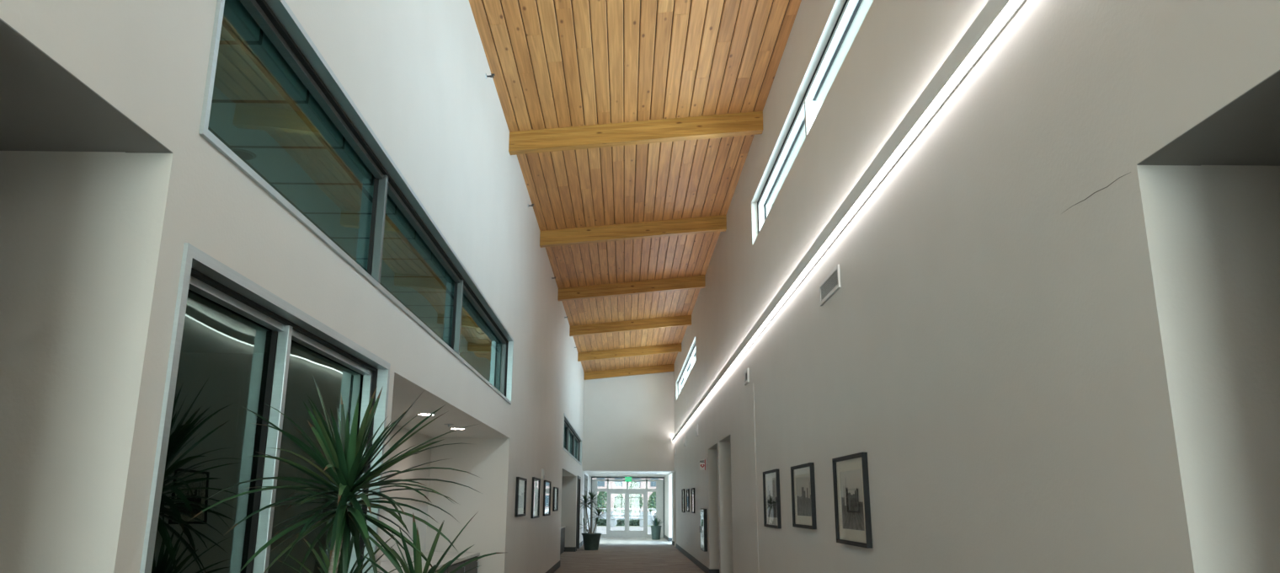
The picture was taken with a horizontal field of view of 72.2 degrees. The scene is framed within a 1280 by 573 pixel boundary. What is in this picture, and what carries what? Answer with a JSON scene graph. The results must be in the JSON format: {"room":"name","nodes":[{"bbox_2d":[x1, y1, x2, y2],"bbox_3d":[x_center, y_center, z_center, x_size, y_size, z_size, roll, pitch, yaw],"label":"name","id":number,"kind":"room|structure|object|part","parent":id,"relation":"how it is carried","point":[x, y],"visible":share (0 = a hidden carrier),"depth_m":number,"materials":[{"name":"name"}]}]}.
{"room":"building corridor","nodes":[
{"label":"building corridor","id":0,"kind":"room"},
{"bbox_2d":[0,64,123,151],"bbox_3d":[-3.449,-0.677,2.711,3.175,0.120,1.270,0,-14,-1],"label":"ceiling","id":1,"kind":"structure","parent":0,"point":[29,120],"depth_m":2.97,"materials":[{"name":"grey paint"}]},
{"bbox_2d":[0,150,126,572],"bbox_3d":[-3.464,0.864,2.890,3.175,2.785,0.120,0,-14,-1],"label":"wall","id":2,"kind":"structure","parent":0,"point":[58,210],"depth_m":3.03,"materials":[{"name":"paint"}]},
{"bbox_2d":[180,288,319,353],"bbox_3d":[-2.685,0.102,4.697,1.574,0.022,2.925,0,-14,-1],"label":"ceiling","id":3,"kind":"structure","parent":0,"point":[209,326],"depth_m":5.35,"materials":[{"name":"paint"}]},
{"bbox_2d":[151,352,362,572],"bbox_3d":[-2.716,1.705,5.840,1.574,2.580,0.065,0,-14,-1],"label":"wall","id":4,"kind":"structure","parent":0,"point":[213,439],"depth_m":5.94,"materials":[{"name":"paint"}]},
{"bbox_2d":[0,0,591,572],"bbox_3d":[-2.034,2.341,18.190,0.170,7.300,50.500,0,-14,-1],"label":"wall","id":5,"kind":"structure","parent":0,"point":[415,71],"depth_m":4.90,"materials":[{"name":"paint"}]},
{"bbox_2d":[0,18,172,153],"bbox_3d":[-1.777,-0.604,2.721,0.169,0.003,0.968,0,-14,-1],"label":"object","id":6,"kind":"structure","parent":5,"relation":"attached to","point":[19,56],"depth_m":2.73,"materials":[{"name":"grey paint"}]},
{"bbox_2d":[139,242,390,572],"bbox_3d":[-1.800,1.337,4.403,0.167,2.370,2.910,0,-14,-1],"label":"window","id":7,"kind":"structure","parent":5,"relation":"in","point":[200,273],"depth_m":4.26,"materials":[{"name":"metal"}]},
{"bbox_3d":[-1.843,1.341,4.402,0.050,2.289,2.820,0,-14,-1],"label":"sash","id":8,"kind":"part","parent":7,"relation":"part of","materials":[{"name":"metal"}]},
{"bbox_2d":[485,73,495,79],"bbox_3d":[-1.742,-2.441,10.190,0.104,0.064,0.064,0,-14,-1],"label":"sprinkler head","id":9,"kind":"object","parent":5,"relation":"attached to","point":[492,75],"visible":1,"depth_m":10.18},
{"bbox_2d":[514,476,527,516],"bbox_3d":[-1.869,3.305,13.780,0.042,0.585,1.120,0,-14,-1],"label":"framed photograph","id":10,"kind":"object","parent":5,"relation":"attached to","point":[520,487],"visible":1,"depth_m":13.72,"materials":[{"name":"black paint"}]},
{"bbox_3d":[-1.867,3.305,13.780,0.002,0.521,1.056,0,-14,-1],"label":"glass","id":11,"kind":"part","parent":10,"relation":"part of","materials":[{"name":"glass"}]},
{"bbox_2d":[530,476,540,517],"bbox_3d":[-1.909,3.871,16.071,0.042,0.710,1.160,0,-14,-1],"label":"framed photograph","id":12,"kind":"object","parent":5,"relation":"attached to","point":[536,488],"visible":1,"depth_m":16.00,"materials":[{"name":"black paint"}]},
{"bbox_3d":[-1.907,3.871,16.071,0.002,0.646,1.096,0,-14,-1],"label":"glass","id":13,"kind":"part","parent":12,"relation":"part of","materials":[{"name":"glass"}]},
{"bbox_2d":[541,468,544,479],"bbox_3d":[-1.919,3.706,17.338,0.064,0.200,0.120,0,-14,-1],"label":"fire alarm strobe","id":14,"kind":"object","parent":5,"relation":"attached to","point":[542,469],"visible":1,"depth_m":17.30,"materials":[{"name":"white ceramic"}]},
{"bbox_2d":[542,480,551,515],"bbox_3d":[-1.948,4.438,18.398,0.042,0.710,1.350,0,-14,-1],"label":"framed photograph","id":15,"kind":"object","parent":5,"relation":"attached to","point":[546,487],"visible":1,"depth_m":18.32,"materials":[{"name":"black paint"}]},
{"bbox_3d":[-1.946,4.438,18.398,0.002,0.646,1.286,0,-14,-1],"label":"glass","id":16,"kind":"part","parent":15,"relation":"part of","materials":[{"name":"glass"}]},
{"bbox_2d":[552,486,558,511],"bbox_3d":[-1.987,5.001,20.638,0.042,0.545,1.050,0,-14,-1],"label":"framed photograph","id":17,"kind":"object","parent":5,"relation":"attached to","point":[555,503],"visible":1,"depth_m":20.54,"materials":[{"name":"black paint"}]},
{"bbox_3d":[-1.985,5.001,20.638,0.002,0.481,0.986,0,-14,-1],"label":"glass","id":18,"kind":"part","parent":17,"relation":"part of","materials":[{"name":"glass"}]},
{"bbox_2d":[545,540,583,572],"bbox_3d":[-2.593,6.999,22.131,1.117,0.150,40.390,0,-14,-1],"label":"baseboard","id":19,"kind":"structure","parent":5,"relation":"attached to","point":[556,566],"depth_m":25.88,"materials":[{"name":"grey rubber"}]},
{"bbox_2d":[562,412,581,464],"bbox_3d":[-2.189,5.038,28.132,0.167,0.950,10.000,0,-14,-1],"label":"window","id":20,"kind":"structure","parent":5,"relation":"in","point":[572,443],"depth_m":28.72,"materials":[{"name":"metal"}]},
{"bbox_3d":[-2.214,4.243,24.928,0.006,0.830,3.240,0,-14,-1],"label":"pane","id":21,"kind":"part","parent":20,"relation":"part of","materials":[{"name":"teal glass"}]},
{"bbox_3d":[-2.269,5.038,28.131,0.006,0.830,3.240,0,-14,-1],"label":"pane","id":22,"kind":"part","parent":20,"relation":"part of","materials":[{"name":"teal glass"}]},
{"bbox_3d":[-2.231,5.044,28.130,0.050,0.842,9.880,0,-14,-1],"label":"sash","id":23,"kind":"part","parent":20,"relation":"part of","materials":[{"name":"brown metal"}]},
{"bbox_3d":[-2.324,5.832,31.333,0.006,0.830,3.240,0,-14,-1],"label":"pane","id":24,"kind":"part","parent":20,"relation":"part of","materials":[{"name":"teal glass"}]},
{"bbox_2d":[576,475,581,550],"bbox_3d":[-2.257,7.967,30.903,0.200,2.500,1.710,0,-14,-1],"label":"door","id":25,"kind":"structure","parent":5,"relation":"in","point":[578,477],"depth_m":31.45,"materials":[{"name":"grey wood"}]},
{"bbox_2d":[583,474,587,532],"bbox_3d":[-2.354,9.275,36.636,0.180,2.720,2.850,0,-14,-1],"label":"window","id":26,"kind":"structure","parent":5,"relation":"in","point":[585,475],"depth_m":36.95,"materials":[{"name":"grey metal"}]},
{"bbox_2d":[198,0,513,404],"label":"window","id":27,"kind":"structure","parent":0,"point":[260,106],"depth_m":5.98,"materials":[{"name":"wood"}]},
{"bbox_2d":[229,148,256,159],"bbox_3d":[-2.610,-0.860,5.733,0.190,0.012,0.190,0,-14,-1],"label":"recessed light","id":28,"kind":"object","parent":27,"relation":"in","point":[243,154],"visible":0.62,"depth_m":5.71,"materials":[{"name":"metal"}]},
{"bbox_2d":[380,424,431,561],"bbox_3d":[-2.969,2.570,9.080,0.100,2.460,6.640,0,-14,-1],"label":"wall","id":29,"kind":"structure","parent":0,"point":[424,456],"depth_m":11.17,"materials":[{"name":"paint"}]},
{"bbox_2d":[390,383,497,437],"bbox_3d":[-2.496,1.321,9.398,1.035,0.120,6.640,0,-14,-1],"label":"ceiling","id":30,"kind":"structure","parent":0,"point":[402,399],"depth_m":9.79,"materials":[{"name":"paint"}]},
{"bbox_2d":[416,412,436,415],"bbox_3d":[-2.251,1.346,9.231,0.200,0.006,0.200,0,-14,-1],"label":"recessed light","id":31,"kind":"object","parent":30,"relation":"in","point":[421,413],"visible":0.8,"depth_m":9.19,"materials":[{"name":"white glass"}]},
{"bbox_2d":[425,437,497,572],"bbox_3d":[-2.505,3.361,12.262,0.935,2.460,0.100,0,-14,-1],"label":"wall","id":32,"kind":"structure","parent":0,"point":[478,457],"depth_m":12.31,"materials":[{"name":"paint"}]},
{"bbox_2d":[459,352,500,389],"bbox_3d":[-4.624,1.480,13.104,5.174,1.300,0.100,0,-14,-1],"label":"wall","id":33,"kind":"structure","parent":0,"point":[488,364],"depth_m":13.17,"materials":[{"name":"paint"}]},
{"bbox_2d":[560,475,571,546],"bbox_3d":[-2.773,7.670,29.633,0.875,2.460,0.100,0,-14,-1],"label":"wall","id":34,"kind":"structure","parent":0,"point":[566,480],"depth_m":29.64,"materials":[{"name":"paint"}]},
{"bbox_2d":[584,470,671,476],"bbox_3d":[-0.522,8.109,38.383,3.557,0.160,8.780,0,-14,-1],"label":"ceiling","id":35,"kind":"structure","parent":0,"point":[593,473],"depth_m":38.71,"materials":[{"name":"paint"}]},
{"bbox_2d":[624,475,631,481],"bbox_3d":[-0.553,9.125,41.624,0.320,0.250,0.060,0,-14,-1],"label":"exit sign","id":36,"kind":"object","parent":35,"relation":"hanging from","point":[628,478],"visible":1,"depth_m":41.62,"materials":[{"name":"green plastic"}]},
{"bbox_2d":[600,472,656,473],"bbox_3d":[-0.481,7.978,37.489,2.400,0.015,0.300,0,-14,-1],"label":"ceiling vent","id":37,"kind":"object","parent":35,"relation":"in","point":[600,472],"visible":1,"depth_m":37.34,"materials":[{"name":"grey metal"}]},
{"bbox_2d":[581,371,676,546],"bbox_3d":[-0.410,6.320,34.202,3.967,7.300,0.200,0,-14,-1],"label":"wall","id":38,"kind":"structure","parent":0,"point":[629,420],"depth_m":34.33,"materials":[{"name":"paint"}]},
{"bbox_2d":[590,476,664,537],"bbox_3d":[-0.600,10.598,42.185,3.557,2.840,0.120,0,-14,-1],"label":"window","id":39,"kind":"structure","parent":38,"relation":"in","point":[659,489],"depth_m":42.29,"materials":[{"name":"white metal"}]},
{"bbox_2d":[608,490,627,537],"bbox_3d":[-1.075,10.921,42.063,0.898,2.130,0.116,0,-14,-1],"label":"door","id":40,"kind":"structure","parent":39,"relation":"attached to","point":[611,533],"depth_m":42.00,"materials":[{"name":"white metal"}]},
{"bbox_2d":[626,490,645,537],"bbox_3d":[-0.173,10.928,42.077,0.898,2.130,0.116,0,-14,-1],"label":"door","id":41,"kind":"structure","parent":39,"relation":"attached to","point":[629,533],"depth_m":42.00,"materials":[{"name":"white metal"}]},
{"bbox_2d":[554,537,704,572],"bbox_3d":[-0.309,5.932,17.278,12.400,0.104,50.800,0,-14,-1],"label":"floor","id":42,"kind":"structure","parent":0,"point":[609,557],"depth_m":25.59,"materials":[{"name":"brown carpet"}]},
{"bbox_2d":[182,374,502,572],"bbox_3d":[-1.207,1.463,3.994,1.216,2.173,1.149,-2,-14,9],"label":"dracaena plant","id":43,"kind":"object","parent":42,"relation":"on","point":[346,464],"visible":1,"depth_m":4.11,"materials":[{"name":"green plant"}]},
{"bbox_2d":[379,551,479,572],"bbox_3d":[-2.538,3.332,8.904,0.764,0.900,6.410,0,-14,-1],"label":"countertop","id":44,"kind":"structure","parent":42,"relation":"on","point":[465,557],"depth_m":10.74,"materials":[{"name":"stone"}]},
{"bbox_3d":[-2.220,3.693,10.479,0.018,0.720,1.030,0,-14,-1],"label":"door","id":45,"kind":"part","parent":44,"relation":"part of","materials":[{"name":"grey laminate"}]},
{"bbox_3d":[-2.237,3.948,11.508,0.018,0.720,1.030,0,-14,-1],"label":"door","id":46,"kind":"part","parent":44,"relation":"part of","materials":[{"name":"grey laminate"}]},
{"bbox_2d":[560,525,565,554],"bbox_3d":[-2.789,7.595,25.968,0.710,0.840,6.950,0,-14,-1],"label":"base cabinet","id":47,"kind":"object","parent":42,"relation":"on","point":[562,527],"visible":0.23,"depth_m":28.43,"materials":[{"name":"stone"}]},
{"bbox_3d":[-2.495,8.018,27.666,0.016,0.720,1.120,0,-14,-1],"label":"door","id":48,"kind":"part","parent":47,"relation":"part of","materials":[{"name":"grey laminate"}]},
{"bbox_3d":[-2.514,8.294,28.782,0.016,0.720,1.120,0,-14,-1],"label":"door","id":49,"kind":"part","parent":47,"relation":"part of","materials":[{"name":"grey laminate"}]},
{"bbox_2d":[578,490,607,549],"bbox_3d":[-1.632,8.168,30.780,1.122,2.056,0.905,0,-14,-1],"label":"dracaena plant","id":50,"kind":"object","parent":42,"relation":"on","point":[591,540],"visible":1,"depth_m":30.63,"materials":[{"name":"green plant"}]},
{"bbox_3d":[-1.695,8.902,30.634,0.693,0.560,0.693,0,-14,-1],"label":"pot","id":51,"kind":"part","parent":50,"relation":"part of","materials":[{"name":"black plastic"}]},
{"bbox_2d":[650,517,663,538],"bbox_3d":[0.789,10.966,39.956,0.716,1.064,0.750,0,-14,-1],"label":"spiky plant","id":52,"kind":"object","parent":42,"relation":"on","point":[656,529],"visible":0.98,"depth_m":39.76,"materials":[{"name":"green plant"}]},
{"bbox_3d":[0.727,11.190,39.897,0.504,0.600,0.504,0,-14,-1],"label":"pot","id":53,"kind":"part","parent":52,"relation":"part of","materials":[{"name":"ceramic"}]},
{"bbox_2d":[469,0,801,372],"bbox_3d":[-0.063,-2.053,13.426,3.648,0.389,44.366,0,-14,-1],"label":"ceiling","id":54,"kind":"structure","parent":0,"point":[624,181],"depth_m":11.91,"materials":[{"name":"orange wood"}]},
{"bbox_2d":[583,363,674,379],"bbox_3d":[-0.428,3.373,34.701,3.557,0.659,0.150,0,-14,-1],"label":"ceiling beam","id":55,"kind":"structure","parent":54,"relation":"attached to","point":[670,367],"depth_m":34.63,"materials":[{"name":"brown wood"}]},
{"bbox_2d":[577,342,681,361],"bbox_3d":[-0.352,2.261,30.218,3.557,0.659,0.150,0,-14,-1],"label":"ceiling beam","id":56,"kind":"structure","parent":54,"relation":"attached to","point":[671,348],"depth_m":30.14,"materials":[{"name":"brown wood"}]},
{"bbox_2d":[569,314,691,335],"bbox_3d":[-0.274,1.142,25.705,3.557,0.659,0.150,0,-14,-1],"label":"ceiling beam","id":57,"kind":"structure","parent":54,"relation":"attached to","point":[685,320],"depth_m":25.63,"materials":[{"name":"brown wood"}]},
{"bbox_2d":[557,275,705,301],"bbox_3d":[-0.198,0.035,21.241,3.557,0.659,0.150,0,-14,-1],"label":"ceiling beam","id":58,"kind":"structure","parent":54,"relation":"attached to","point":[698,281],"depth_m":21.17,"materials":[{"name":"brown wood"}]},
{"bbox_2d":[539,214,726,247],"bbox_3d":[-0.122,-1.065,16.806,3.557,0.659,0.150,0,-14,-1],"label":"ceiling beam","id":59,"kind":"structure","parent":54,"relation":"attached to","point":[714,223],"depth_m":16.74,"materials":[{"name":"brown wood"}]},
{"bbox_2d":[481,0,789,371],"bbox_3d":[-0.049,-1.853,14.689,3.967,0.568,42.020,0,-14,-1],"label":"deck","id":60,"kind":"object","parent":54,"relation":"attached to","point":[482,0],"visible":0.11,"depth_m":11.96,"materials":[{"name":"brown wood"}]},
{"bbox_2d":[508,111,763,154],"bbox_3d":[-0.046,-2.168,12.361,3.557,0.659,0.150,0,-14,-1],"label":"ceiling beam","id":61,"kind":"structure","parent":54,"relation":"attached to","point":[637,132],"depth_m":12.29,"materials":[{"name":"brown wood"}]},
{"bbox_2d":[664,0,1279,572],"bbox_3d":[1.727,2.371,18.247,0.240,7.300,50.500,0,-14,-1],"label":"wall","id":62,"kind":"structure","parent":0,"point":[1026,383],"depth_m":4.56,"materials":[{"name":"paint"}]},
{"bbox_2d":[681,488,685,511],"bbox_3d":[1.398,6.908,28.296,0.042,0.730,1.000,0,-14,-1],"label":"framed photograph","id":63,"kind":"object","parent":62,"relation":"attached to","point":[682,489],"visible":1,"depth_m":28.23,"materials":[{"name":"black paint"}]},
{"bbox_3d":[1.396,6.908,28.296,0.002,0.666,0.936,0,-14,-1],"label":"glass","id":64,"kind":"part","parent":63,"relation":"part of","materials":[{"name":"glass"}]},
{"bbox_2d":[677,343,695,395],"bbox_3d":[1.596,2.838,28.665,0.124,0.690,9.610,0,-14,-1],"label":"window","id":65,"kind":"structure","parent":62,"relation":"in","point":[691,360],"depth_m":29.56,"materials":[{"name":"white glass"}]},
{"bbox_3d":[1.649,2.845,28.690,0.006,0.590,3.140,0,-14,-1],"label":"pane","id":66,"kind":"part","parent":65,"relation":"part of","materials":[{"name":"clear glass"}]},
{"bbox_2d":[686,488,689,511],"bbox_3d":[1.433,6.398,26.260,0.042,0.660,0.800,0,-14,-1],"label":"framed photograph","id":67,"kind":"object","parent":62,"relation":"attached to","point":[687,489],"visible":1,"depth_m":26.03,"materials":[{"name":"black paint"}]},
{"bbox_2d":[664,534,719,572],"bbox_3d":[2.304,7.043,22.220,1.612,0.150,40.360,0,-14,-1],"label":"baseboard","id":68,"kind":"structure","parent":62,"relation":"attached to","point":[701,565],"depth_m":23.75,"materials":[{"name":"grey rubber"}]},
{"bbox_2d":[691,487,694,512],"bbox_3d":[1.467,5.907,24.218,0.042,0.670,0.800,0,-14,-1],"label":"framed photograph","id":69,"kind":"object","parent":62,"relation":"attached to","point":[692,488],"visible":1,"depth_m":24.07,"materials":[{"name":"black paint"}]},
{"bbox_3d":[1.465,5.907,24.218,0.002,0.606,0.736,0,-14,-1],"label":"glass","id":70,"kind":"part","parent":69,"relation":"part of","materials":[{"name":"glass"}]},
{"bbox_2d":[695,423,698,436],"bbox_3d":[1.496,3.765,22.998,0.064,0.300,0.140,0,-14,-1],"label":"fire alarm strobe","id":71,"kind":"object","parent":62,"relation":"attached to","point":[696,425],"visible":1,"depth_m":22.94,"materials":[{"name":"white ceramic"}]},
{"bbox_2d":[699,458,705,469],"bbox_3d":[1.483,4.227,20.822,0.141,0.245,0.040,0,-14,-1],"label":"sign","id":72,"kind":"object","parent":62,"relation":"attached to","point":[702,461],"visible":1,"depth_m":20.81,"materials":[{"name":"white"}]},
{"bbox_2d":[699,508,707,551],"bbox_3d":[1.491,5.728,20.672,0.105,0.950,0.870,0,-14,-1],"label":"upper cabinet","id":73,"kind":"object","parent":62,"relation":"attached to","point":[703,527],"visible":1,"depth_m":20.32,"materials":[{"name":"black paint"}]},
{"bbox_3d":[1.466,5.728,20.671,0.015,0.910,0.830,0,-14,-1],"label":"door","id":74,"kind":"part","parent":73,"relation":"part of","materials":[{"name":"metal"}]},
{"bbox_3d":[1.466,5.728,20.671,0.004,0.810,0.730,0,-14,-1],"label":"pane","id":75,"kind":"part","parent":73,"relation":"part of","materials":[{"name":"clear glass"}]},
{"bbox_2d":[744,368,749,384],"bbox_3d":[1.669,1.410,13.708,0.030,0.220,0.370,0,-14,-1],"label":"wall sensor","id":76,"kind":"object","parent":62,"relation":"attached to","point":[747,370],"visible":1,"depth_m":13.62,"materials":[{"name":"white plastic"}]},
{"bbox_2d":[752,383,758,572],"bbox_3d":[1.683,2.975,12.687,0.006,3.150,0.040,0,-14,-1],"label":"trim","id":77,"kind":"structure","parent":62,"relation":"attached to","point":[753,383],"depth_m":12.73,"materials":[{"name":"paint"}]},
{"bbox_2d":[762,468,781,527],"bbox_3d":[1.689,2.725,11.265,0.042,0.710,1.080,0,-14,-1],"label":"framed photograph","id":78,"kind":"object","parent":62,"relation":"attached to","point":[771,495],"visible":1,"depth_m":11.25,"materials":[{"name":"black paint"}]},
{"bbox_2d":[767,479,777,517],"bbox_3d":[1.700,2.725,11.265,0.001,0.462,0.786,0,-14,-1],"label":"photo","id":79,"kind":"object","parent":78,"relation":"attached to","point":[771,484],"depth_m":11.30},
{"bbox_2d":[790,462,816,528],"bbox_3d":[1.723,2.217,9.279,0.042,0.650,1.060,0,-14,-1],"label":"framed photograph","id":80,"kind":"object","parent":62,"relation":"attached to","point":[803,502],"visible":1,"depth_m":9.25,"materials":[{"name":"black paint"}]},
{"bbox_2d":[796,475,811,516],"bbox_3d":[1.734,2.217,9.279,0.001,0.402,0.766,0,-14,-1],"label":"photo","id":81,"kind":"object","parent":80,"relation":"attached to","point":[803,492],"depth_m":9.28},
{"bbox_2d":[757,0,862,234],"bbox_3d":[1.939,-2.130,8.635,0.124,0.690,9.770,0,-14,-1],"label":"window","id":82,"kind":"structure","parent":62,"relation":"in","point":[806,113],"depth_m":9.86,"materials":[{"name":"white glass"}]},
{"bbox_2d":[819,264,840,305],"bbox_3d":[1.769,-0.004,8.197,0.018,0.210,0.770,0,-14,-1],"label":"air vent","id":83,"kind":"object","parent":62,"relation":"in","point":[830,285],"visible":1,"depth_m":8.16,"materials":[{"name":"white metal"}]},
{"bbox_2d":[672,0,1025,442],"bbox_3d":[1.618,1.299,15.214,0.088,0.125,39.100,0,-14,-1],"label":"wall light","id":84,"kind":"object","parent":62,"relation":"attached to","point":[995,14],"visible":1,"depth_m":5.97,"materials":[{"name":"grey"}]},
{"bbox_2d":[832,452,872,548],"bbox_3d":[1.756,1.777,7.307,0.042,0.725,1.020,0,-14,-1],"label":"framed photograph","id":85,"kind":"object","parent":62,"relation":"attached to","point":[850,479],"visible":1,"depth_m":7.28,"materials":[{"name":"black paint"}]},
{"bbox_2d":[840,469,864,530],"bbox_3d":[1.767,1.777,7.308,0.001,0.477,0.726,0,-14,-1],"label":"photo","id":86,"kind":"object","parent":85,"relation":"attached to","point":[850,481],"depth_m":7.29},
{"bbox_2d":[1064,171,1130,211],"bbox_3d":[1.851,-0.377,3.577,0.003,0.020,0.540,0,-14,-1],"label":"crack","id":87,"kind":"structure","parent":62,"relation":"attached to","point":[1130,172],"depth_m":3.54,"materials":[{"name":"grey paint"}]},
{"bbox_2d":[1136,69,1279,165],"bbox_3d":[1.983,-0.545,2.910,0.239,0.003,0.758,0,-14,-1],"label":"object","id":88,"kind":"structure","parent":62,"relation":"attached to","point":[1258,108],"depth_m":2.96,"materials":[{"name":"grey paint"}]},
{"bbox_2d":[1200,165,1279,572],"bbox_3d":[3.618,0.926,3.027,3.058,2.790,0.120,0,-14,-1],"label":"wall","id":89,"kind":"structure","parent":0,"point":[1243,201],"depth_m":3.15,"materials":[{"name":"paint"}]},
{"bbox_2d":[1202,118,1279,165],"bbox_3d":[3.632,-0.592,2.950,3.058,0.120,1.060,0,-14,-1],"label":"ceiling","id":90,"kind":"structure","parent":0,"point":[1261,148],"depth_m":3.16,"materials":[{"name":"grey paint"}]},
{"label":"outside","id":91,"kind":"structure","parent":0,"visible":0},
{"bbox_2d":[597,526,651,533],"bbox_3d":[-0.918,14.850,52.769,120.000,0.280,22.400,0,-14,-1],"label":"ground","id":92,"kind":"structure","parent":91,"point":[602,530],"depth_m":57.46,"materials":[{"name":"concrete"}]},
{"bbox_2d":[610,517,615,526],"bbox_3d":[-2.033,16.845,62.611,0.580,0.580,0.580,0,-14,-1],"label":"block","id":93,"kind":"object","parent":92,"relation":"on","point":[612,520],"visible":0.56,"depth_m":62.38,"materials":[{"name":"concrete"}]},
{"bbox_2d":[639,517,643,526],"bbox_3d":[0.217,16.863,62.645,0.580,0.580,0.580,0,-14,-1],"label":"block","id":94,"kind":"object","parent":92,"relation":"on","point":[641,520],"visible":0.52,"depth_m":62.41,"materials":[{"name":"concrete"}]},
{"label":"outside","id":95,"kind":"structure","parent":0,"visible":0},
{"bbox_2d":[597,524,654,526],"bbox_3d":[-1.137,18.028,65.579,120.000,0.280,4.000,0,-14,-1],"label":"lawn","id":96,"kind":"structure","parent":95,"point":[615,525],"depth_m":64.39,"materials":[{"name":"green plant"}]},
{"bbox_2d":[597,517,606,525],"bbox_3d":[-2.840,17.657,65.642,1.356,0.585,0.974,0,-14,-1],"label":"hedge","id":97,"kind":"object","parent":96,"relation":"on","point":[599,522],"visible":0.56,"depth_m":65.33,"materials":[{"name":"green plant"}]},
{"bbox_2d":[616,518,627,525],"bbox_3d":[-1.362,17.678,65.657,0.822,0.563,0.961,0,-14,-1],"label":"hedge","id":98,"kind":"object","parent":96,"relation":"on","point":[620,522],"visible":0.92,"depth_m":65.31,"materials":[{"name":"green plant"}]},
{"bbox_2d":[629,518,639,525],"bbox_3d":[-0.394,17.685,65.669,0.962,0.560,0.947,0,-14,-1],"label":"hedge","id":99,"kind":"object","parent":96,"relation":"on","point":[632,522],"visible":0.85,"depth_m":65.36,"materials":[{"name":"green plant"}]},
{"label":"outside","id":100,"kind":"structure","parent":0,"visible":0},
{"bbox_2d":[597,511,655,524],"bbox_3d":[-2.749,41.386,159.711,180.000,0.260,190.000,0,-14,-1],"label":"road","id":101,"kind":"structure","parent":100,"point":[614,512],"depth_m":112.12,"materials":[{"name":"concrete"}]},
{"bbox_2d":[597,490,607,513],"bbox_3d":[-6.206,35.674,145.635,2.830,4.051,2.744,0,-14,-1],"label":"street tree","id":102,"kind":"object","parent":101,"relation":"on","point":[604,494],"visible":0.58,"depth_m":145.15,"materials":[{"name":"green plant"}]},
{"bbox_2d":[613,493,624,515],"bbox_3d":[-2.943,31.752,128.097,2.023,3.247,1.995,0,-14,-1],"label":"street tree","id":103,"kind":"object","parent":101,"relation":"on","point":[620,495],"visible":0.88,"depth_m":127.75,"materials":[{"name":"green plant"}]},
{"bbox_2d":[597,507,654,520],"bbox_3d":[-1.500,22.639,87.099,16.200,1.190,0.080,0,-14,-1],"label":"railing","id":104,"kind":"object","parent":101,"relation":"on","point":[612,514],"visible":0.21,"depth_m":87.14,"materials":[{"name":"grey metal"}]},
{"bbox_3d":[-1.498,22.100,87.233,16.200,0.080,0.080,0,-14,-1],"label":"rail","id":105,"kind":"part","parent":104,"relation":"part of","materials":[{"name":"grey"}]},
{"bbox_2d":[592,478,662,511],"bbox_3d":[-3.464,44.968,205.077,60.600,14.650,10.600,0,-14,-1],"label":"brick building","id":106,"kind":"structure","parent":101,"relation":"on","point":[601,484],"depth_m":199.85,"materials":[{"name":"grey"}]},
{"bbox_2d":[628,480,643,515],"bbox_3d":[-0.856,29.932,124.481,2.678,5.050,2.657,0,-14,-1],"label":"street tree","id":107,"kind":"object","parent":101,"relation":"on","point":[633,482],"visible":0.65,"depth_m":124.18,"materials":[{"name":"green plant"}]},
{"bbox_2d":[647,491,655,511],"bbox_3d":[2.394,35.880,145.705,2.523,3.757,2.518,0,-14,-1],"label":"street tree","id":108,"kind":"object","parent":101,"relation":"on","point":[652,498],"visible":0.58,"depth_m":145.32,"materials":[{"name":"green plant"}]},
{"bbox_2d":[650,509,655,517],"bbox_3d":[2.900,26.159,101.810,3.200,1.460,1.800,0,-14,-1],"label":"car","id":109,"kind":"object","parent":101,"relation":"on","point":[654,511],"visible":0.19,"depth_m":100.93,"materials":[{"name":"grey paint"}]}
]}

